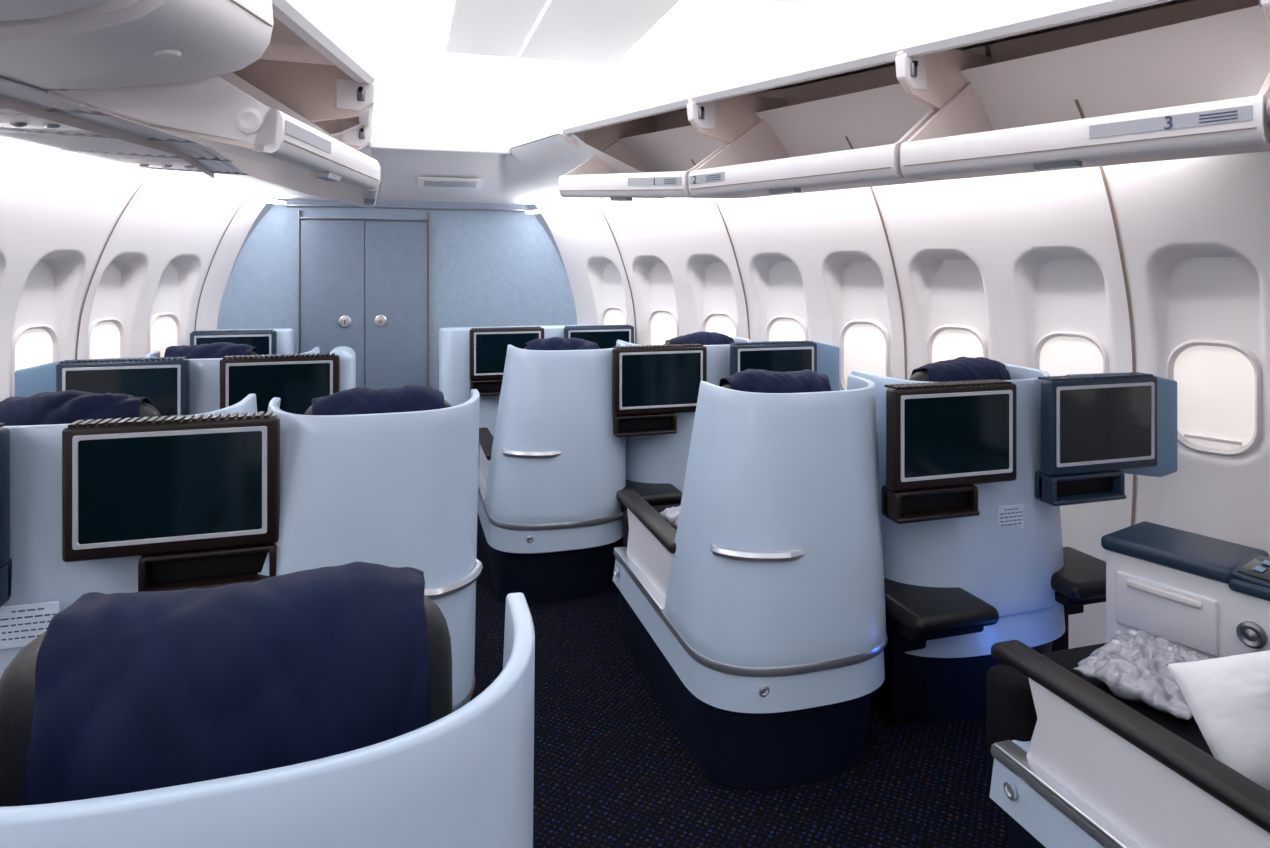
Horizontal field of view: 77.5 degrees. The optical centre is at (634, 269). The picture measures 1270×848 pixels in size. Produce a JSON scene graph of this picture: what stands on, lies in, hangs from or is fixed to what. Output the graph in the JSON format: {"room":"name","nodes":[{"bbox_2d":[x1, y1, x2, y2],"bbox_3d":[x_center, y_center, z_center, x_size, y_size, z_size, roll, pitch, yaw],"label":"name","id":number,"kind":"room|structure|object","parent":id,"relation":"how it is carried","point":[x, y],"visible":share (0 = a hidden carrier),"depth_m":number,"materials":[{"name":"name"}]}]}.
{"room":"aircraft cabin","nodes":[
{"label":"aircraft cabin","id":0,"kind":"room"},
{"bbox_2d":[0,143,270,401],"bbox_3d":[-2.261,0.400,1.004,1.104,2.300,8.627,0,0,-5],"label":"wall","id":1,"kind":"structure","parent":0,"point":[57,222],"depth_m":4.02,"materials":[{"name":"white plastic"}]},
{"bbox_2d":[15,329,52,370],"bbox_3d":[-2.865,0.472,3.769,0.001,0.380,0.256,0,0,-1],"label":"shade","id":2,"kind":"object","parent":1,"relation":"attached to","point":[34,347],"visible":0.54,"depth_m":3.77,"materials":[{"name":"white plastic"}]},
{"bbox_2d":[10,324,57,396],"bbox_3d":[-2.859,0.472,3.769,0.024,0.424,0.300,0,0,-1],"label":"frame","id":3,"kind":"object","parent":1,"relation":"attached to","point":[18,332],"visible":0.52,"depth_m":3.69,"materials":[{"name":"white plastic"}]},
{"bbox_2d":[90,322,119,358],"bbox_3d":[-2.868,0.472,4.278,0.001,0.380,0.256,0,0,0],"label":"shade","id":4,"kind":"object","parent":1,"relation":"attached to","point":[105,336],"visible":0.51,"depth_m":4.29,"materials":[{"name":"white plastic"}]},
{"bbox_2d":[86,318,124,358],"bbox_3d":[-2.862,0.472,4.278,0.024,0.424,0.300,0,0,0],"label":"frame","id":5,"kind":"object","parent":1,"relation":"attached to","point":[116,322],"visible":0.47,"depth_m":4.32,"materials":[{"name":"white plastic"}]},
{"bbox_2d":[76,175,150,359],"bbox_3d":[-2.601,0.470,4.025,0.508,2.160,0.012,0,0,0],"label":"trim","id":6,"kind":"structure","parent":1,"relation":"attached to","point":[149,175],"depth_m":4.02,"materials":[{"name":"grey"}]},
{"bbox_2d":[151,316,176,357],"bbox_3d":[-2.853,0.472,4.787,0.001,0.380,0.256,0,0,4],"label":"shade","id":7,"kind":"object","parent":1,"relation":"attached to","point":[163,329],"visible":0.51,"depth_m":4.79,"materials":[{"name":"white plastic"}]},
{"bbox_2d":[148,313,180,353],"bbox_3d":[-2.848,0.472,4.786,0.024,0.424,0.300,0,0,4],"label":"frame","id":8,"kind":"object","parent":1,"relation":"attached to","point":[174,317],"visible":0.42,"depth_m":4.80,"materials":[{"name":"white plastic"}]},
{"bbox_2d":[0,16,334,178],"bbox_3d":[-1.262,-0.680,0.599,0.916,0.480,6.945,0,0,-6],"label":"housing","id":9,"kind":"object","parent":1,"relation":"attached to","point":[285,44],"visible":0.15,"depth_m":2.99,"materials":[{"name":"white plastic"}]},
{"bbox_2d":[0,0,110,20],"bbox_3d":[-1.295,-0.630,1.106,0.677,0.300,0.961,0,0,0],"label":"bin","id":10,"kind":"object","parent":9,"relation":"attached to","point":[9,9],"visible":1,"depth_m":1.53,"materials":[{"name":"white plastic"}]},
{"bbox_2d":[0,0,272,88],"bbox_3d":[-1.294,-0.630,1.883,0.677,0.300,0.464,0,0,1],"label":"bin","id":11,"kind":"object","parent":9,"relation":"attached to","point":[113,43],"visible":1,"depth_m":1.84,"materials":[{"name":"white plastic"}]},
{"bbox_2d":[46,59,379,189],"bbox_3d":[-1.342,-0.602,2.650,0.713,0.597,1.053,0,0,-3],"label":"bin","id":12,"kind":"object","parent":9,"relation":"attached to","point":[211,112],"visible":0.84,"depth_m":2.24,"materials":[{"name":"white plastic"}]},
{"bbox_2d":[212,72,381,207],"bbox_3d":[-1.520,-0.602,3.538,0.756,0.597,1.023,0,0,-16],"label":"bin","id":13,"kind":"object","parent":9,"relation":"attached to","point":[360,137],"visible":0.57,"depth_m":3.47,"materials":[{"name":"white plastic"}]},
{"bbox_2d":[272,0,375,125],"bbox_3d":[-0.920,-0.769,0.656,0.285,0.062,6.910,0,0,-6],"label":"trim","id":14,"kind":"structure","parent":9,"relation":"attached to","point":[294,14],"depth_m":2.61,"materials":[{"name":"white plastic"}]},
{"bbox_2d":[194,194,249,330],"bbox_3d":[-2.566,0.470,5.016,0.508,2.160,0.012,0,0,5],"label":"trim","id":15,"kind":"structure","parent":1,"relation":"attached to","point":[249,194],"depth_m":5.03,"materials":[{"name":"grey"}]},
{"bbox_2d":[0,76,285,203],"bbox_3d":[-1.911,-0.469,1.121,0.977,0.063,8.311,0,0,-5],"label":"ceiling","id":16,"kind":"structure","parent":0,"point":[23,131],"depth_m":2.98,"materials":[{"name":"white plastic"}]},
{"bbox_2d":[0,148,285,203],"bbox_3d":[-2.166,-0.445,1.126,0.427,0.016,8.258,0,0,-5],"label":"recessed light","id":17,"kind":"object","parent":16,"relation":"in","point":[223,168],"depth_m":3.46,"materials":[{"name":"white"}]},
{"bbox_2d":[104,123,642,204],"bbox_3d":[-1.271,-0.615,4.859,2.994,0.270,1.640,0,0,-16],"label":"ceiling","id":18,"kind":"structure","parent":0,"point":[506,181],"depth_m":5.04,"materials":[{"name":"white plastic"}]},
{"bbox_2d":[367,123,510,153],"bbox_3d":[-1.188,-0.810,4.837,0.860,0.170,0.030,0,0,-16],"label":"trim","id":19,"kind":"structure","parent":18,"relation":"attached to","point":[418,137],"depth_m":4.82,"materials":[{"name":"white plastic"}]},
{"bbox_2d":[418,177,482,188],"bbox_3d":[-1.241,-0.585,5.316,0.420,0.054,0.154,0,0,-16],"label":"plate","id":20,"kind":"object","parent":18,"relation":"attached to","point":[420,179],"visible":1,"depth_m":5.28,"materials":[{"name":"white"}]},
{"bbox_2d":[424,180,476,187],"bbox_3d":[-1.241,-0.578,5.316,0.340,0.030,0.087,0,0,-16],"label":"grille","id":21,"kind":"object","parent":20,"relation":"attached to","point":[426,183],"visible":1,"depth_m":5.31,"materials":[{"name":"grey"}]},
{"bbox_2d":[217,199,576,389],"bbox_3d":[-1.616,0.425,5.633,2.491,2.250,0.040,0,0,-16],"label":"wall","id":22,"kind":"structure","parent":0,"point":[488,268],"depth_m":5.69,"materials":[{"name":"plastic"}]},
{"bbox_2d":[298,210,299,353],"bbox_3d":[-2.291,0.570,5.396,0.008,1.960,0.034,0,0,-16],"label":"trim","id":23,"kind":"structure","parent":22,"relation":"attached to","point":[298,210],"depth_m":5.38,"materials":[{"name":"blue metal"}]},
{"bbox_2d":[301,220,363,386],"bbox_3d":[-2.086,0.595,5.460,0.412,1.870,0.022,0,0,-16],"label":"leaf","id":24,"kind":"object","parent":22,"relation":"attached to","point":[332,252],"visible":0.52,"depth_m":5.45,"materials":[{"name":"laminate"}]},
{"bbox_2d":[339,316,350,326],"bbox_3d":[-2.005,0.355,5.466,0.080,0.080,0.013,0,0,-16],"label":"escutcheon","id":25,"kind":"object","parent":24,"relation":"attached to","point":[342,317],"visible":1,"depth_m":5.46,"materials":[{"name":"silver metal"}]},
{"bbox_2d":[300,217,427,220],"bbox_3d":[-1.880,-0.355,5.519,0.860,0.010,0.030,0,0,-16],"label":"trim","id":26,"kind":"structure","parent":22,"relation":"attached to","point":[300,217],"depth_m":5.50,"materials":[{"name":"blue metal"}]},
{"bbox_2d":[365,221,427,388],"bbox_3d":[-1.680,0.595,5.581,0.422,1.870,0.022,0,0,-16],"label":"leaf","id":27,"kind":"object","parent":22,"relation":"attached to","point":[396,253],"visible":0.59,"depth_m":5.57,"materials":[{"name":"laminate"}]},
{"bbox_2d":[375,315,386,325],"bbox_3d":[-1.780,0.355,5.533,0.080,0.080,0.013,0,0,-16],"label":"escutcheon","id":28,"kind":"object","parent":27,"relation":"attached to","point":[378,316],"visible":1,"depth_m":5.53,"materials":[{"name":"silver metal"}]},
{"bbox_2d":[285,204,532,210],"bbox_3d":[-1.558,-0.440,5.613,1.700,0.012,0.034,0,0,-16],"label":"trim","id":29,"kind":"structure","parent":22,"relation":"attached to","point":[298,205],"depth_m":5.59,"materials":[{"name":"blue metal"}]},
{"bbox_2d":[428,212,429,386],"bbox_3d":[-1.466,0.570,5.640,0.013,1.960,0.034,0,0,-16],"label":"trim","id":30,"kind":"structure","parent":22,"relation":"attached to","point":[429,212],"depth_m":5.62,"materials":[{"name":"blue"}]},
{"bbox_2d":[525,198,693,213],"bbox_3d":[1.818,-0.438,2.278,0.623,0.065,8.594,0,0,-33],"label":"ceiling","id":31,"kind":"structure","parent":0,"point":[648,200],"depth_m":5.00,"materials":[{"name":"white plastic"}]},
{"bbox_2d":[301,0,1054,147],"bbox_3d":[0.576,-0.855,1.412,4.631,0.190,7.580,0,0,-16],"label":"ceiling","id":32,"kind":"structure","parent":0,"point":[697,43],"depth_m":3.24,"materials":[{"name":"white plastic"}]},
{"bbox_2d":[445,0,547,57],"bbox_3d":[-0.511,-0.905,2.858,0.298,0.020,0.930,0,0,-16],"label":"panel","id":33,"kind":"object","parent":32,"relation":"attached to","point":[499,28],"visible":1,"depth_m":2.91,"materials":[{"name":"grey plastic"}]},
{"bbox_2d":[519,0,679,64],"bbox_3d":[-0.161,-0.905,2.961,0.413,0.020,0.930,0,0,-16],"label":"panel","id":34,"kind":"object","parent":32,"relation":"attached to","point":[602,32],"visible":1,"depth_m":2.93,"materials":[{"name":"grey plastic"}]},
{"bbox_2d":[470,512,1009,847],"bbox_3d":[-0.051,1.550,1.758,7.500,0.001,8.600,0,0,-16],"label":"floor","id":35,"kind":"structure","parent":0,"point":[612,769],"depth_m":2.42,"materials":[{"name":"carpet"}]},
{"bbox_2d":[0,390,256,678],"bbox_3d":[-1.553,0.943,2.526,0.781,1.205,1.274,0,0,-16],"label":"seat","id":36,"kind":"object","parent":35,"relation":"on","point":[44,585],"visible":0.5,"depth_m":1.95,"materials":[{"name":"blue"}]},
{"bbox_2d":[0,423,11,606],"bbox_3d":[-1.819,0.583,1.833,0.644,0.430,0.162,0,0,-16],"label":"monitor","id":37,"kind":"object","parent":36,"relation":"attached to","point":[5,560],"visible":1,"depth_m":1.88,"materials":[{"name":"blue"}]},
{"bbox_2d":[62,411,279,591],"bbox_3d":[-1.163,0.585,2.027,0.478,0.427,0.182,0,0,-16],"label":"monitor","id":38,"kind":"object","parent":36,"relation":"attached to","point":[197,498],"visible":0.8,"depth_m":1.96,"materials":[{"name":"black"}]},
{"bbox_2d":[139,574,268,591],"bbox_3d":[-1.072,0.790,1.998,0.310,0.016,0.075,0,0,-16],"label":"tray","id":39,"kind":"object","parent":38,"relation":"on","point":[197,580],"depth_m":1.98,"materials":[{"name":"black plastic"}]},
{"bbox_2d":[145,342,319,414],"bbox_3d":[-1.948,0.943,4.000,0.781,1.206,1.263,0,0,-16],"label":"seat","id":40,"kind":"object","parent":35,"relation":"on","point":[204,359],"visible":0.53,"depth_m":3.43,"materials":[{"name":"blue plastic"}]},
{"bbox_2d":[14,357,189,417],"bbox_3d":[-2.212,0.583,3.301,0.644,0.430,0.162,0,0,-16],"label":"monitor","id":41,"kind":"object","parent":40,"relation":"attached to","point":[165,381],"visible":0.29,"depth_m":3.26,"materials":[{"name":"blue"}]},
{"bbox_2d":[220,353,339,415],"bbox_3d":[-1.557,0.585,3.495,0.478,0.427,0.182,0,0,-16],"label":"monitor","id":42,"kind":"object","parent":40,"relation":"attached to","point":[298,379],"visible":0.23,"depth_m":3.43,"materials":[{"name":"black"}]},
{"bbox_2d":[210,328,293,354],"bbox_3d":[-2.437,0.965,5.025,0.500,1.170,0.180,0,0,-16],"label":"console","id":43,"kind":"object","parent":35,"relation":"on","point":[285,336],"visible":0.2,"depth_m":5.01,"materials":[{"name":"blue plastic"}]},
{"bbox_2d":[190,329,276,355],"bbox_3d":[-2.463,0.585,4.864,0.478,0.427,0.112,0,0,-16],"label":"monitor","id":44,"kind":"object","parent":43,"relation":"attached to","point":[265,341],"visible":0.27,"depth_m":4.85,"materials":[{"name":"blue"}]},
{"bbox_2d":[0,562,534,847],"bbox_3d":[-0.535,0.933,1.051,0.710,1.226,1.260,0,0,-16],"label":"seat","id":45,"kind":"object","parent":35,"relation":"on","point":[312,708],"visible":1,"depth_m":0.72,"materials":[{"name":"blue"}]},
{"bbox_2d":[330,346,355,390],"bbox_3d":[-1.389,0.960,3.739,0.120,1.180,0.300,0,0,-16],"label":"end panel","id":46,"kind":"object","parent":35,"relation":"on","point":[347,355],"visible":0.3,"depth_m":3.62,"materials":[{"name":"blue plastic"}]},
{"bbox_2d":[258,385,482,711],"bbox_3d":[-0.895,0.946,2.582,0.710,1.200,1.260,0,0,-16],"label":"seat","id":47,"kind":"object","parent":35,"relation":"on","point":[384,476],"visible":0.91,"depth_m":2.11,"materials":[{"name":"blue"}]},
{"bbox_2d":[439,325,597,467],"bbox_3d":[-0.745,0.965,5.296,1.100,1.170,0.180,0,0,-16],"label":"console","id":48,"kind":"object","parent":35,"relation":"on","point":[454,380],"visible":0.16,"depth_m":5.10,"materials":[{"name":"blue"}]},
{"bbox_2d":[469,326,543,395],"bbox_3d":[-0.828,0.585,5.119,0.478,0.427,0.112,0,0,-16],"label":"monitor","id":49,"kind":"object","parent":48,"relation":"attached to","point":[487,346],"visible":0.56,"depth_m":5.05,"materials":[{"name":"black"}]},
{"bbox_2d":[479,391,500,395],"bbox_3d":[-0.899,0.790,5.079,0.310,0.016,0.075,0,0,-16],"label":"tray","id":50,"kind":"object","parent":49,"relation":"on","point":[482,393],"depth_m":5.05,"materials":[{"name":"black"}]},
{"bbox_2d":[564,325,633,348],"bbox_3d":[-0.243,0.585,5.293,0.478,0.427,0.112,0,0,-16],"label":"monitor","id":51,"kind":"object","parent":48,"relation":"attached to","point":[605,336],"visible":0.25,"depth_m":5.26,"materials":[{"name":"blue"}]},
{"bbox_2d":[477,337,625,603],"bbox_3d":[-0.484,0.943,4.269,0.722,1.207,1.267,0,0,-16],"label":"seat","id":52,"kind":"object","parent":35,"relation":"on","point":[552,471],"visible":0.99,"depth_m":3.73,"materials":[{"name":"blue plastic"}]},
{"bbox_2d":[616,331,751,547],"bbox_3d":[0.171,0.943,4.586,0.781,1.205,1.263,0,0,-16],"label":"seat","id":53,"kind":"object","parent":35,"relation":"on","point":[660,458],"visible":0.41,"depth_m":3.98,"materials":[{"name":"blue plastic"}]},
{"bbox_2d":[621,480,682,511],"bbox_3d":[0.047,1.308,3.907,0.310,0.485,0.345,0,0,-16],"label":"footrest","id":54,"kind":"object","parent":53,"relation":"attached to","point":[655,494],"visible":0.31,"depth_m":3.79,"materials":[{"name":"black leather"}]},
{"bbox_2d":[612,344,706,436],"bbox_3d":[0.108,0.585,3.931,0.478,0.427,0.192,0,0,-16],"label":"monitor","id":55,"kind":"object","parent":53,"relation":"attached to","point":[651,384],"visible":0.95,"depth_m":3.85,"materials":[{"name":"black plastic"}]},
{"bbox_2d":[613,429,676,436],"bbox_3d":[0.048,0.790,3.852,0.310,0.016,0.075,0,0,-16],"label":"tray","id":56,"kind":"object","parent":55,"relation":"on","point":[617,432],"depth_m":3.83,"materials":[{"name":"black plastic"}]},
{"bbox_2d":[730,340,838,390],"bbox_3d":[0.783,0.583,4.126,0.644,0.430,0.162,0,0,-16],"label":"monitor","id":57,"kind":"object","parent":53,"relation":"attached to","point":[777,356],"visible":0.34,"depth_m":4.06,"materials":[{"name":"blue"}]},
{"bbox_2d":[613,369,887,788],"bbox_3d":[0.378,0.943,2.960,0.722,1.207,1.267,0,0,-16],"label":"seat","id":58,"kind":"object","parent":35,"relation":"on","point":[756,622],"visible":1,"depth_m":2.43,"materials":[{"name":"blue plastic"}]},
{"bbox_2d":[659,505,680,527],"bbox_3d":[0.279,0.999,3.212,0.310,0.097,0.224,0,0,-28],"label":"blanket","id":59,"kind":"object","parent":58,"relation":"on","point":[671,514],"visible":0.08,"depth_m":3.18,"materials":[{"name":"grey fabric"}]},
{"bbox_2d":[881,578,998,727],"bbox_3d":[0.962,1.308,2.614,0.310,0.485,0.345,0,0,-16],"label":"footrest","id":60,"kind":"object","parent":35,"relation":"on","point":[915,615],"visible":0.65,"depth_m":2.60,"materials":[{"name":"black leather"}]},
{"bbox_2d":[886,613,983,641],"bbox_3d":[0.955,1.145,2.640,0.270,0.040,0.290,0,0,-16],"label":"shelf","id":61,"kind":"object","parent":60,"relation":"attached to","point":[891,620],"depth_m":2.51,"materials":[{"name":"black"}]},
{"bbox_2d":[884,578,998,635],"bbox_3d":[0.963,1.095,2.611,0.310,0.060,0.340,0,0,-16],"label":"cushion","id":62,"kind":"object","parent":60,"relation":"on","point":[917,610],"depth_m":2.50,"materials":[{"name":"black leather"}]},
{"bbox_2d":[851,357,1064,720],"bbox_3d":[1.086,0.943,3.293,0.781,1.206,1.263,0,0,-16],"label":"seat","id":63,"kind":"object","parent":35,"relation":"on","point":[1007,556],"visible":0.48,"depth_m":2.71,"materials":[{"name":"blue plastic"}]},
{"bbox_2d":[882,379,1016,523],"bbox_3d":[1.023,0.585,2.638,0.478,0.427,0.192,0,0,-16],"label":"monitor","id":64,"kind":"object","parent":63,"relation":"attached to","point":[943,439],"visible":1,"depth_m":2.55,"materials":[{"name":"black plastic"}]},
{"bbox_2d":[885,507,979,523],"bbox_3d":[0.963,0.790,2.559,0.310,0.016,0.075,0,0,-16],"label":"tray","id":65,"kind":"object","parent":64,"relation":"on","point":[920,514],"depth_m":2.54,"materials":[{"name":"black plastic"}]},
{"bbox_2d":[1035,372,1177,505],"bbox_3d":[1.698,0.583,2.833,0.644,0.430,0.162,0,0,-16],"label":"monitor","id":66,"kind":"object","parent":63,"relation":"attached to","point":[1097,428],"visible":1,"depth_m":2.75,"materials":[{"name":"blue"}]},
{"bbox_2d":[1039,492,1125,505],"bbox_3d":[1.554,0.790,2.744,0.310,0.016,0.075,0,0,-16],"label":"tray","id":67,"kind":"object","parent":66,"relation":"on","point":[1062,498],"depth_m":2.72,"materials":[{"name":"blue"}]},
{"bbox_2d":[1051,547,1105,651],"bbox_3d":[1.585,1.308,2.871,0.310,0.485,0.345,0,0,-16],"label":"footrest","id":68,"kind":"object","parent":35,"relation":"on","point":[1081,581],"visible":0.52,"depth_m":2.76,"materials":[{"name":"black leather"}]},
{"bbox_2d":[1051,547,1105,600],"bbox_3d":[1.586,1.095,2.869,0.310,0.060,0.340,0,0,-16],"label":"cushion","id":69,"kind":"object","parent":68,"relation":"on","point":[1082,576],"depth_m":2.75,"materials":[{"name":"black leather"}]},
{"bbox_2d":[1055,591,1105,606],"bbox_3d":[1.577,1.145,2.897,0.270,0.040,0.290,0,0,-16],"label":"shelf","id":70,"kind":"object","parent":68,"relation":"attached to","point":[1061,597],"depth_m":2.74,"materials":[{"name":"black plastic"}]},
{"bbox_2d":[986,640,1269,847],"bbox_3d":[1.344,0.945,1.599,0.722,1.202,1.267,0,0,-16],"label":"seat","id":71,"kind":"object","parent":35,"relation":"on","point":[1072,762],"visible":0.84,"depth_m":1.71,"materials":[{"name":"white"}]},
{"bbox_2d":[1042,642,1213,756],"bbox_3d":[1.296,1.110,1.823,0.460,0.140,0.800,0,0,-16],"label":"seat cushion","id":72,"kind":"object","parent":71,"relation":"on","point":[1188,730],"depth_m":1.88,"materials":[{"name":"black fabric"}]},
{"bbox_2d":[1072,629,1208,719],"bbox_3d":[1.295,0.992,1.969,0.338,0.104,0.260,0,0,-37],"label":"blanket","id":73,"kind":"object","parent":71,"relation":"on","point":[1132,665],"visible":0.77,"depth_m":1.92,"materials":[{"name":"grey fabric"}]},
{"bbox_2d":[1166,650,1269,790],"bbox_3d":[1.394,0.945,1.662,0.434,0.267,0.206,0,0,5],"label":"pillow","id":74,"kind":"object","parent":71,"relation":"on","point":[1228,697],"visible":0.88,"depth_m":1.66,"materials":[{"name":"white fabric"}]},
{"bbox_2d":[1101,521,1269,658],"bbox_3d":[1.827,1.184,2.145,0.286,0.732,0.960,0,0,-33],"label":"console","id":75,"kind":"object","parent":35,"relation":"on","point":[1207,596],"visible":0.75,"depth_m":2.29,"materials":[{"name":"white plastic"}]},
{"bbox_2d":[535,5,1269,648],"bbox_3d":[1.894,0.400,2.243,1.244,2.300,8.818,0,0,-33],"label":"wall","id":76,"kind":"structure","parent":0,"point":[1017,260],"depth_m":3.30,"materials":[{"name":"white plastic"}]},
{"bbox_2d":[601,306,627,324],"bbox_3d":[-0.145,0.472,5.658,0.024,0.424,0.300,0,0,-41],"label":"frame","id":77,"kind":"object","parent":76,"relation":"attached to","point":[607,309],"visible":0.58,"depth_m":5.66,"materials":[{"name":"white plastic"}]},
{"bbox_2d":[604,309,625,324],"bbox_3d":[-0.141,0.472,5.662,0.105,0.380,0.233,0,0,-16],"label":"shade","id":78,"kind":"object","parent":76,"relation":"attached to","point":[612,317],"visible":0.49,"depth_m":5.67,"materials":[{"name":"white plastic"}]},
{"bbox_2d":[593,198,636,343],"bbox_3d":[-0.177,0.470,5.295,0.508,2.160,0.012,0,0,-41],"label":"trim","id":79,"kind":"structure","parent":76,"relation":"attached to","point":[593,198],"depth_m":5.39,"materials":[{"name":"brown"}]},
{"bbox_2d":[651,312,675,344],"bbox_3d":[0.192,0.472,5.279,0.107,0.380,0.232,0,0,-16],"label":"shade","id":80,"kind":"object","parent":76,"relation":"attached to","point":[663,324],"visible":0.51,"depth_m":5.29,"materials":[{"name":"white plastic"}]},
{"bbox_2d":[648,309,678,344],"bbox_3d":[0.188,0.472,5.274,0.024,0.424,0.300,0,0,-41],"label":"frame","id":81,"kind":"object","parent":76,"relation":"attached to","point":[654,312],"visible":0.5,"depth_m":5.28,"materials":[{"name":"white plastic"}]},
{"bbox_2d":[705,315,735,340],"bbox_3d":[0.530,0.472,4.900,0.001,0.380,0.256,0,0,-42],"label":"shade","id":82,"kind":"object","parent":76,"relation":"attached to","point":[724,325],"visible":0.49,"depth_m":4.89,"materials":[{"name":"white plastic"}]},
{"bbox_2d":[691,159,749,338],"bbox_3d":[0.501,0.470,4.532,0.508,2.160,0.012,0,0,-42],"label":"trim","id":83,"kind":"structure","parent":76,"relation":"attached to","point":[691,159],"depth_m":4.62,"materials":[{"name":"brown"}]},
{"bbox_2d":[702,312,738,336],"bbox_3d":[0.526,0.472,4.896,0.024,0.424,0.300,0,0,-42],"label":"frame","id":84,"kind":"object","parent":76,"relation":"attached to","point":[709,315],"visible":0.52,"depth_m":4.88,"materials":[{"name":"white plastic"}]},
{"bbox_2d":[765,315,807,340],"bbox_3d":[0.865,0.472,4.517,0.024,0.424,0.300,0,0,-41],"label":"frame","id":85,"kind":"object","parent":76,"relation":"attached to","point":[801,322],"visible":0.46,"depth_m":4.52,"materials":[{"name":"white plastic"}]},
{"bbox_2d":[769,319,804,340],"bbox_3d":[0.869,0.472,4.521,0.108,0.380,0.232,0,0,-16],"label":"shade","id":86,"kind":"object","parent":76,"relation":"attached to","point":[782,329],"visible":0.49,"depth_m":4.52,"materials":[{"name":"white plastic"}]},
{"bbox_2d":[839,319,889,389],"bbox_3d":[1.195,0.472,4.131,0.024,0.424,0.300,0,0,-40],"label":"frame","id":87,"kind":"object","parent":76,"relation":"attached to","point":[849,324],"visible":0.63,"depth_m":4.18,"materials":[{"name":"white plastic"}]},
{"bbox_2d":[844,324,885,385],"bbox_3d":[1.200,0.472,4.135,0.001,0.380,0.256,0,0,-40],"label":"shade","id":88,"kind":"object","parent":76,"relation":"attached to","point":[864,344],"visible":0.62,"depth_m":4.13,"materials":[{"name":"white plastic"}]},
{"bbox_2d":[560,0,1172,133],"bbox_3d":[1.835,-0.769,1.503,0.338,0.062,7.168,0,0,-36],"label":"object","id":89,"kind":"structure","parent":76,"relation":"attached to","point":[1057,12],"depth_m":2.79,"materials":[{"name":"white plastic"}]},
{"bbox_2d":[845,136,906,379],"bbox_3d":[1.157,0.470,3.768,0.508,2.160,0.012,0,0,-40],"label":"trim","id":90,"kind":"structure","parent":76,"relation":"attached to","point":[846,137],"depth_m":3.87,"materials":[{"name":"brown"}]},
{"bbox_2d":[653,0,1193,115],"bbox_3d":[2.133,-0.680,1.675,0.982,0.480,7.309,0,0,-36],"label":"housing","id":91,"kind":"object","parent":76,"relation":"attached to","point":[1174,2],"visible":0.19,"depth_m":3.12,"materials":[{"name":"brown plastic"}]},
{"bbox_2d":[558,89,785,200],"bbox_3d":[0.165,-0.646,4.124,0.715,0.655,1.064,0,0,-39],"label":"bin","id":92,"kind":"object","parent":91,"relation":"attached to","point":[593,178],"visible":0.35,"depth_m":4.19,"materials":[{"name":"white plastic"}]},
{"bbox_2d":[687,46,987,198],"bbox_3d":[0.817,-0.602,3.347,0.715,0.597,1.059,0,0,-41],"label":"bin","id":93,"kind":"object","parent":91,"relation":"attached to","point":[755,163],"visible":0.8,"depth_m":3.41,"materials":[{"name":"white plastic"}]},
{"bbox_2d":[895,0,1269,179],"bbox_3d":[1.486,-0.602,2.580,0.715,0.597,1.047,0,0,-41],"label":"bin","id":94,"kind":"object","parent":91,"relation":"attached to","point":[959,141],"visible":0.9,"depth_m":2.51,"materials":[{"name":"white plastic"}]},
{"bbox_2d":[1259,0,1269,25],"bbox_3d":[2.138,-0.602,1.794,0.715,0.597,1.037,0,0,-38],"label":"bin","id":95,"kind":"object","parent":91,"relation":"attached to","point":[1265,4],"visible":1,"depth_m":1.99,"materials":[{"name":"white plastic"}]},
{"bbox_2d":[932,329,982,362],"bbox_3d":[1.524,0.472,3.744,0.001,0.380,0.256,0,0,-39],"label":"shade","id":96,"kind":"object","parent":76,"relation":"attached to","point":[950,344],"visible":0.49,"depth_m":3.75,"materials":[{"name":"white plastic"}]},
{"bbox_2d":[927,325,987,363],"bbox_3d":[1.520,0.472,3.740,0.024,0.424,0.300,0,0,-39],"label":"frame","id":97,"kind":"object","parent":76,"relation":"attached to","point":[938,330],"visible":0.49,"depth_m":3.74,"materials":[{"name":"white plastic"}]},
{"bbox_2d":[1040,336,1102,375],"bbox_3d":[1.842,0.472,3.346,0.093,0.380,0.238,0,0,-16],"label":"shade","id":98,"kind":"object","parent":76,"relation":"attached to","point":[1062,355],"visible":0.49,"depth_m":3.35,"materials":[{"name":"white plastic"}]},
{"bbox_2d":[1034,331,1108,372],"bbox_3d":[1.838,0.472,3.343,0.024,0.424,0.300,0,0,-38],"label":"frame","id":99,"kind":"object","parent":76,"relation":"attached to","point":[1047,337],"visible":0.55,"depth_m":3.33,"materials":[{"name":"white plastic"}]},
{"bbox_2d":[1074,99,1135,525],"bbox_3d":[1.782,0.470,2.984,0.508,2.160,0.012,0,0,-37],"label":"trim","id":100,"kind":"structure","parent":76,"relation":"attached to","point":[1076,101],"depth_m":3.08,"materials":[{"name":"brown"}]},
{"bbox_2d":[1174,346,1254,449],"bbox_3d":[2.147,0.472,2.938,0.001,0.380,0.256,0,0,-35],"label":"shade","id":101,"kind":"object","parent":76,"relation":"attached to","point":[1216,385],"visible":0.92,"depth_m":2.93,"materials":[{"name":"white plastic"}]},
{"bbox_2d":[1184,434,1241,445],"bbox_3d":[2.142,0.629,2.935,0.070,0.012,0.174,0,0,-16],"label":"grip","id":102,"kind":"object","parent":101,"relation":"attached to","point":[1185,435],"depth_m":2.93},
{"bbox_2d":[1167,339,1261,456],"bbox_3d":[2.142,0.472,2.935,0.024,0.424,0.300,0,0,-35],"label":"frame","id":103,"kind":"object","parent":76,"relation":"attached to","point":[1254,441],"visible":0.88,"depth_m":2.88,"materials":[{"name":"white plastic"}]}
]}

